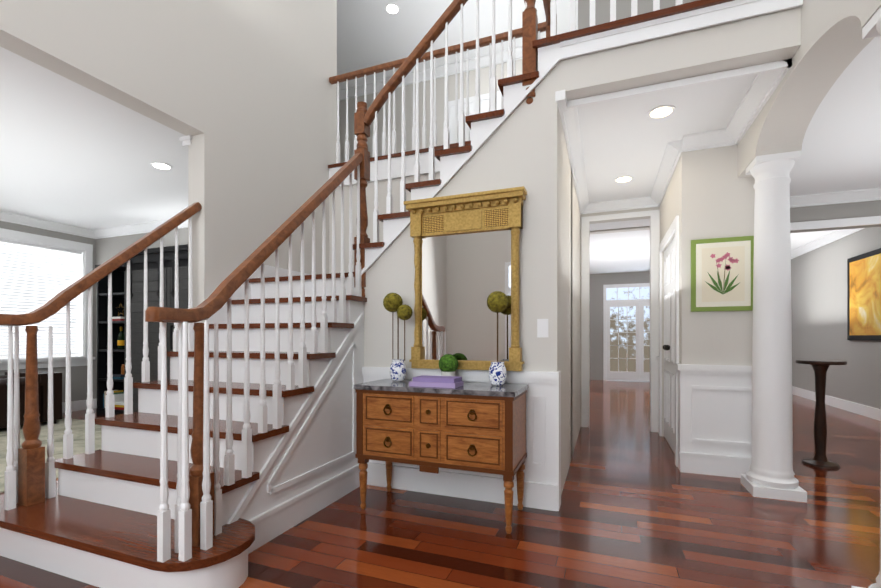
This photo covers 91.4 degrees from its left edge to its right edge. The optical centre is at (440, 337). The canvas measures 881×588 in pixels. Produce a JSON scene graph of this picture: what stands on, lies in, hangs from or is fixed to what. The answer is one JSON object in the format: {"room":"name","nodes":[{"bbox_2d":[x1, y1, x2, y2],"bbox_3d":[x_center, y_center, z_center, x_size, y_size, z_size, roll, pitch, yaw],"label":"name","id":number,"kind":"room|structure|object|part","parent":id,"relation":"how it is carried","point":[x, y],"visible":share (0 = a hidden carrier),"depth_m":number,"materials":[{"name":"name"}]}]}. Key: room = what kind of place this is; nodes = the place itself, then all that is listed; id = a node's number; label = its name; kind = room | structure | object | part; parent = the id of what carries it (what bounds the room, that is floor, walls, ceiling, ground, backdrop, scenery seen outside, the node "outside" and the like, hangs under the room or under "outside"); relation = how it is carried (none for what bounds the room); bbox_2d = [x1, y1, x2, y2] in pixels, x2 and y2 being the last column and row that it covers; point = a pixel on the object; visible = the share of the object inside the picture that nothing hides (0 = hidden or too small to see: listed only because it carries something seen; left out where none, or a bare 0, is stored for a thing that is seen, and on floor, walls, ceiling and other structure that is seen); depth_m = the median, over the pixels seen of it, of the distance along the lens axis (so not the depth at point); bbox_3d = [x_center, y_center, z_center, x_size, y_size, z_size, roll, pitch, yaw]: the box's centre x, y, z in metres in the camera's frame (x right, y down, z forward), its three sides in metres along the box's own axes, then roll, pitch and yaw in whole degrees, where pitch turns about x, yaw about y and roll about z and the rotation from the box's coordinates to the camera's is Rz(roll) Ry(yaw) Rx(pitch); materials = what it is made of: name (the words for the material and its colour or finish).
{"room":"entrance hall","nodes":[
{"label":"entrance hall","id":0,"kind":"room"},
{"bbox_2d":[0,221,95,401],"bbox_3d":[-5.629,-0.270,6.217,0.150,2.740,1.390,0,0,21],"label":"wall","id":1,"kind":"structure","parent":0,"point":[77,383],"depth_m":6.44,"materials":[{"name":"grey paint"}]},
{"bbox_2d":[0,228,94,369],"bbox_3d":[-5.661,-0.500,6.063,0.200,1.860,1.320,0,0,21],"label":"window","id":2,"kind":"structure","parent":1,"relation":"in","point":[86,260],"depth_m":6.41,"materials":[{"name":"white wood"}]},
{"bbox_2d":[0,239,81,358],"bbox_3d":[-5.694,-0.510,6.075,0.110,1.590,1.050,0,0,21],"label":"window blinds","id":3,"kind":"object","parent":2,"relation":"attached to","point":[33,277],"visible":0.81,"depth_m":6.08,"materials":[{"name":"white fabric"}]},
{"bbox_2d":[0,210,97,238],"bbox_3d":[-6.487,-1.585,3.621,0.110,0.110,6.550,0,0,21],"label":"crown molding","id":4,"kind":"structure","parent":1,"relation":"attached to","point":[4,216],"depth_m":6.03,"materials":[{"name":"white"}]},
{"bbox_2d":[62,399,94,412],"bbox_3d":[-6.531,1.025,3.639,0.016,0.150,6.550,0,0,21],"label":"baseboard","id":5,"kind":"structure","parent":1,"relation":"attached to","point":[79,405],"depth_m":6.46,"materials":[{"name":"white wood"}]},
{"bbox_2d":[0,46,187,229],"bbox_3d":[-4.537,-1.690,2.952,4.530,0.100,6.700,0,0,21],"label":"ceiling","id":6,"kind":"structure","parent":0,"point":[72,153],"depth_m":3.90,"materials":[{"name":"white paint"}]},
{"bbox_2d":[150,162,172,169],"bbox_3d":[-2.663,-1.636,4.107,0.184,0.008,0.184,0,0,21],"label":"recessed light","id":7,"kind":"object","parent":6,"relation":"in","point":[161,165],"visible":1,"depth_m":4.09,"materials":[{"name":"white"}]},
{"bbox_2d":[96,228,187,397],"bbox_3d":[-3.362,-0.270,6.010,4.530,2.740,0.150,0,0,21],"label":"wall","id":8,"kind":"structure","parent":0,"point":[108,248],"depth_m":6.50,"materials":[{"name":"grey paint"}]},
{"bbox_2d":[92,219,187,238],"bbox_3d":[-3.283,-1.585,5.840,4.260,0.110,0.110,0,0,21],"label":"crown molding","id":9,"kind":"structure","parent":8,"relation":"attached to","point":[139,228],"depth_m":6.33,"materials":[{"name":"white paint"}]},
{"bbox_2d":[0,0,336,339],"bbox_3d":[-2.403,-1.750,1.955,0.170,5.700,6.370,0,0,21],"label":"wall","id":10,"kind":"structure","parent":0,"point":[261,152],"depth_m":3.45,"materials":[{"name":"white paint"}]},
{"bbox_2d":[180,135,191,148],"bbox_3d":[-1.862,-0.229,3.457,0.242,2.659,0.320,0,0,21],"label":"trim","id":11,"kind":"structure","parent":10,"relation":"attached to","point":[186,141],"depth_m":3.33,"materials":[{"name":"white wood"}]},
{"bbox_2d":[0,380,880,587],"bbox_3d":[0.546,1.150,4.374,13.500,0.100,16.700,0,0,21],"label":"floor","id":12,"kind":"structure","parent":0,"point":[638,509],"depth_m":2.44,"materials":[{"name":"brown wood"}]},
{"bbox_2d":[0,418,100,492],"bbox_3d":[-4.694,1.094,3.324,3.170,0.011,4.380,0,0,21],"label":"living room rug","id":13,"kind":"object","parent":12,"relation":"on","point":[78,429],"depth_m":4.59,"materials":[{"name":"beige carpet"}]},
{"bbox_2d":[0,371,61,427],"bbox_3d":[-5.333,0.767,5.187,0.790,0.640,0.900,0,0,21],"label":"armchair","id":14,"kind":"object","parent":13,"relation":"on","point":[43,394],"visible":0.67,"depth_m":5.28,"materials":[{"name":"black leather"}]},
{"bbox_2d":[95,244,187,415],"bbox_3d":[-3.381,-0.025,5.655,3.070,2.250,0.515,0,0,21],"label":"bookcase","id":15,"kind":"object","parent":12,"relation":"on","point":[119,285],"depth_m":5.66,"materials":[{"name":"black paint"}]},
{"bbox_2d":[0,0,802,587],"bbox_3d":[-0.063,-0.970,2.861,4.108,4.140,3.001,0,0,21],"label":"staircase","id":16,"kind":"structure","parent":12,"relation":"on","point":[228,446],"depth_m":2.51,"materials":[{"name":"white wood"}]},
{"bbox_2d":[353,379,527,533],"bbox_3d":[0.005,0.700,2.742,1.030,0.800,0.444,0,0,21],"label":"console table","id":17,"kind":"object","parent":12,"relation":"on","point":[475,426],"visible":1,"depth_m":2.54,"materials":[{"name":"brown wood"}]},
{"bbox_2d":[383,293,412,381],"bbox_3d":[-0.292,-0.005,2.950,0.212,0.608,0.136,0,0,21],"label":"topiary","id":18,"kind":"object","parent":17,"relation":"on","point":[392,302],"visible":1,"depth_m":2.91,"materials":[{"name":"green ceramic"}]},
{"bbox_2d":[409,375,463,387],"bbox_3d":[-0.025,0.272,2.665,0.300,0.054,0.160,0,0,21],"label":"books","id":19,"kind":"object","parent":17,"relation":"on","point":[438,381],"visible":1,"depth_m":2.60,"materials":[{"name":"purple paper"}]},
{"bbox_2d":[439,354,457,375],"bbox_3d":[0.053,0.204,2.839,0.132,0.190,0.132,0,0,21],"label":"plant","id":20,"kind":"object","parent":17,"relation":"on","point":[448,364],"visible":0.83,"depth_m":2.79,"materials":[{"name":"green plant"}]},
{"bbox_2d":[487,291,507,385],"bbox_3d":[0.356,0.005,2.679,0.136,0.588,0.136,0,0,21],"label":"topiary","id":21,"kind":"object","parent":17,"relation":"on","point":[497,302],"visible":1,"depth_m":2.64,"materials":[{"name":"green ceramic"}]},
{"bbox_2d":[741,150,806,502],"bbox_3d":[2.354,-0.079,3.057,0.300,2.359,0.300,0,0,21],"label":"column","id":22,"kind":"structure","parent":12,"relation":"on","point":[770,474],"depth_m":2.97,"materials":[{"name":"white"}]},
{"bbox_2d":[795,360,846,468],"bbox_3d":[3.283,0.649,3.718,0.340,0.902,0.340,0,0,21],"label":"plant stand","id":23,"kind":"object","parent":12,"relation":"on","point":[820,369],"visible":1,"depth_m":3.69,"materials":[{"name":"brown wood"}]},
{"bbox_2d":[851,7,880,587],"bbox_3d":[1.791,-0.079,1.592,0.300,2.359,0.300,0,0,21],"label":"column","id":24,"kind":"structure","parent":12,"relation":"on","point":[871,28],"depth_m":1.68,"materials":[{"name":"white wood"}]},
{"bbox_2d":[329,172,571,451],"bbox_3d":[-0.006,-0.275,4.372,2.570,2.750,0.140,0,0,21],"label":"wall","id":25,"kind":"structure","parent":0,"point":[383,190],"depth_m":4.65,"materials":[{"name":"white paint"}]},
{"bbox_2d":[337,0,577,90],"bbox_3d":[0.742,-4.650,2.235,11.300,0.100,9.450,0,0,21],"label":"ceiling","id":26,"kind":"structure","parent":0,"point":[370,33],"depth_m":6.38,"materials":[{"name":"white paint"}]},
{"bbox_2d":[385,3,399,14],"bbox_3d":[-0.674,-4.596,6.021,0.204,0.008,0.204,0,0,21],"label":"recessed light","id":27,"kind":"object","parent":26,"relation":"in","point":[392,8],"visible":1,"depth_m":6.01,"materials":[{"name":"white"}]},
{"bbox_2d":[339,59,649,233],"bbox_3d":[0.399,-3.100,7.349,6.990,3.000,0.150,0,0,21],"label":"wall","id":28,"kind":"structure","parent":0,"point":[484,80],"depth_m":7.62,"materials":[{"name":"white paint"}]},
{"bbox_2d":[339,46,521,100],"bbox_3d":[0.299,-4.540,7.243,6.580,0.120,0.120,0,0,21],"label":"crown molding","id":29,"kind":"structure","parent":28,"relation":"attached to","point":[484,63],"depth_m":7.38,"materials":[{"name":"white wood"}]},
{"bbox_2d":[448,91,500,143],"bbox_3d":[0.560,-2.966,7.196,1.000,2.130,0.020,0,0,21],"label":"door frame","id":30,"kind":"structure","parent":28,"relation":"attached to","point":[484,102],"depth_m":7.22,"materials":[{"name":"white wood"}]},
{"bbox_2d":[559,113,580,494],"bbox_3d":[1.204,-0.260,4.105,0.120,2.720,2.630,0,0,21],"label":"wall","id":31,"kind":"structure","parent":0,"point":[569,277],"depth_m":3.57,"materials":[{"name":"white paint"}]},
{"bbox_2d":[555,90,590,213],"bbox_3d":[1.276,-1.560,4.002,0.110,0.120,2.770,0,0,21],"label":"crown molding","id":32,"kind":"structure","parent":31,"relation":"attached to","point":[568,111],"depth_m":3.48,"materials":[{"name":"white"}]},
{"bbox_2d":[364,6,800,371],"bbox_3d":[0.693,-0.335,2.828,2.678,2.870,0.120,0,0,21],"label":"wall","id":33,"kind":"structure","parent":0,"point":[519,147],"depth_m":2.77,"materials":[{"name":"white paint"}]},
{"bbox_2d":[362,367,560,510],"bbox_3d":[0.105,0.660,3.037,1.428,0.880,0.152,0,0,21],"label":"wainscoting","id":34,"kind":"structure","parent":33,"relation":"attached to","point":[542,478],"depth_m":2.81,"materials":[{"name":"white wood"}]},
{"bbox_2d":[404,186,526,370],"bbox_3d":[0.153,-0.362,2.876,0.830,1.155,0.115,0,0,21],"label":"gilt mirror","id":35,"kind":"object","parent":33,"relation":"attached to","point":[466,255],"visible":0.98,"depth_m":2.89,"materials":[{"name":"gold metal"}]},
{"bbox_2d":[537,319,547,336],"bbox_3d":[0.659,-0.060,2.772,0.070,0.120,0.010,0,0,21],"label":"switch plate","id":36,"kind":"object","parent":33,"relation":"attached to","point":[542,327],"visible":1,"depth_m":2.77,"materials":[{"name":"white plastic"}]},
{"bbox_2d":[579,58,791,105],"bbox_3d":[1.445,-1.570,2.657,1.150,0.100,0.100,0,0,21],"label":"crown molding","id":37,"kind":"structure","parent":33,"relation":"attached to","point":[766,82],"depth_m":2.59,"materials":[{"name":"white wood"}]},
{"bbox_2d":[581,207,650,425],"bbox_3d":[2.061,-0.260,5.249,0.900,2.720,0.120,0,0,21],"label":"wall","id":38,"kind":"structure","parent":0,"point":[618,212],"depth_m":5.27,"materials":[{"name":"white paint"}]},
{"bbox_2d":[581,210,659,431],"bbox_3d":[2.160,-0.190,5.200,0.860,2.580,0.140,0,0,21],"label":"door frame","id":39,"kind":"structure","parent":38,"relation":"attached to","point":[654,215],"depth_m":5.04,"materials":[{"name":"white wood"}]},
{"bbox_2d":[591,197,650,212],"bbox_3d":[2.124,-1.570,5.106,0.660,0.100,0.100,0,0,21],"label":"crown molding","id":40,"kind":"structure","parent":38,"relation":"attached to","point":[633,203],"depth_m":5.10,"materials":[{"name":"white"}]},
{"bbox_2d":[590,271,649,379],"bbox_3d":[3.352,-0.271,11.464,5.250,2.740,0.150,0,0,21],"label":"wall","id":41,"kind":"structure","parent":0,"point":[596,326],"depth_m":11.10,"materials":[{"name":"grey paint"}]},
{"bbox_2d":[603,283,649,380],"bbox_3d":[5.003,-0.126,10.813,1.700,2.450,0.180,0,0,21],"label":"doors","id":42,"kind":"structure","parent":41,"relation":"in","point":[626,332],"depth_m":10.86,"materials":[{"name":"white"}]},
{"bbox_2d":[578,0,696,214],"bbox_3d":[1.848,-1.750,3.788,1.210,5.700,0.140,0,0,21],"label":"wall","id":43,"kind":"structure","parent":0,"point":[602,11],"depth_m":3.84,"materials":[{"name":"grey paint"}]},
{"bbox_2d":[577,74,756,230],"bbox_3d":[-0.393,-1.759,5.442,6.580,0.278,3.980,0,0,21],"label":"ceiling","id":44,"kind":"structure","parent":0,"point":[624,137],"depth_m":3.35,"materials":[{"name":"white paint"}]},
{"bbox_2d":[614,176,633,182],"bbox_3d":[1.874,-1.616,4.399,0.184,0.008,0.184,0,0,21],"label":"recessed light","id":45,"kind":"object","parent":44,"relation":"in","point":[622,179],"visible":1,"depth_m":4.39,"materials":[{"name":"white"}]},
{"bbox_2d":[647,105,675,118],"bbox_3d":[1.583,-1.616,3.086,0.184,0.008,0.184,0,0,21],"label":"recessed light","id":46,"kind":"object","parent":44,"relation":"in","point":[661,111],"visible":1,"depth_m":3.07,"materials":[{"name":"white"}]},
{"bbox_2d":[659,165,676,435],"bbox_3d":[2.357,-0.260,4.347,0.120,2.720,1.350,0,0,21],"label":"wall","id":47,"kind":"structure","parent":0,"point":[669,206],"depth_m":4.49,"materials":[{"name":"white paint"}]},
{"bbox_2d":[647,134,686,206],"bbox_3d":[2.197,-1.570,4.237,0.100,0.100,1.670,0,0,21],"label":"crown molding","id":48,"kind":"structure","parent":47,"relation":"attached to","point":[674,149],"depth_m":4.00,"materials":[{"name":"white"}]},
{"bbox_2d":[659,215,678,466],"bbox_3d":[2.251,0.030,4.265,0.020,2.140,1.300,0,0,21],"label":"trim","id":49,"kind":"structure","parent":47,"relation":"attached to","point":[673,228],"depth_m":3.71,"materials":[{"name":"white wood"}]},
{"bbox_2d":[663,237,674,453],"bbox_3d":[2.263,0.073,4.260,0.103,2.037,1.110,0,0,21],"label":"closet door","id":50,"kind":"structure","parent":47,"relation":"in","point":[669,344],"depth_m":4.34,"materials":[{"name":"white wood"}]},
{"bbox_2d":[657,145,754,477],"bbox_3d":[2.545,-0.260,4.139,0.680,2.720,1.604,0,0,21],"label":"wall","id":51,"kind":"structure","parent":0,"point":[716,196],"depth_m":3.44,"materials":[{"name":"white paint"}]},
{"bbox_3d":[2.241,-0.500,3.418,0.440,0.580,0.026,0,0,21],"label":"botanical picture","id":52,"kind":"part","parent":51,"relation":"part of"},
{"bbox_2d":[590,36,880,273],"bbox_3d":[3.364,-1.690,6.060,9.150,0.100,9.930,0,0,21],"label":"ceiling","id":53,"kind":"structure","parent":0,"point":[841,148],"depth_m":3.88,"materials":[{"name":"white paint"}]},
{"bbox_2d":[738,0,880,177],"bbox_3d":[2.062,-1.750,2.296,0.260,5.700,2.250,0,0,21],"label":"wall","id":54,"kind":"structure","parent":0,"point":[834,44],"depth_m":2.41,"materials":[{"name":"white paint"}]},
{"bbox_2d":[719,82,779,146],"bbox_3d":[2.125,-1.570,2.963,0.100,0.100,0.960,0,0,21],"label":"crown molding","id":55,"kind":"structure","parent":54,"relation":"attached to","point":[756,97],"depth_m":3.01,"materials":[{"name":"white wood"}]},
{"bbox_2d":[790,200,880,232],"bbox_3d":[4.482,-1.450,5.025,1.580,0.380,0.140,0,0,21],"label":"wall","id":56,"kind":"structure","parent":0,"point":[838,211],"depth_m":4.93,"materials":[{"name":"grey paint"}]},
{"bbox_2d":[791,228,863,258],"bbox_3d":[6.378,-1.585,7.296,0.110,0.110,5.460,0,0,21],"label":"crown molding","id":57,"kind":"structure","parent":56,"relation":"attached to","point":[835,235],"depth_m":7.07,"materials":[{"name":"white"}]},
{"bbox_2d":[790,216,880,420],"bbox_3d":[5.320,-0.125,4.615,4.160,2.450,0.025,0,0,21],"label":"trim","id":58,"kind":"structure","parent":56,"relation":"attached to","point":[864,410],"depth_m":4.89,"materials":[{"name":"white wood"}]},
{"bbox_2d":[790,187,880,207],"bbox_3d":[5.361,-1.585,4.553,4.040,0.110,0.110,0,0,21],"label":"crown molding","id":59,"kind":"structure","parent":56,"relation":"attached to","point":[860,195],"depth_m":4.88,"materials":[{"name":"white"}]},
{"bbox_2d":[791,227,880,408],"bbox_3d":[6.478,-0.271,7.258,0.175,2.740,5.460,0,0,21],"label":"wall","id":60,"kind":"structure","parent":0,"point":[819,299],"depth_m":6.60,"materials":[{"name":"grey paint"}]},
{"bbox_3d":[5.899,-0.565,5.948,0.034,1.210,0.980,0,0,21],"label":"abstract picture","id":61,"kind":"part","parent":60,"relation":"part of"}
]}

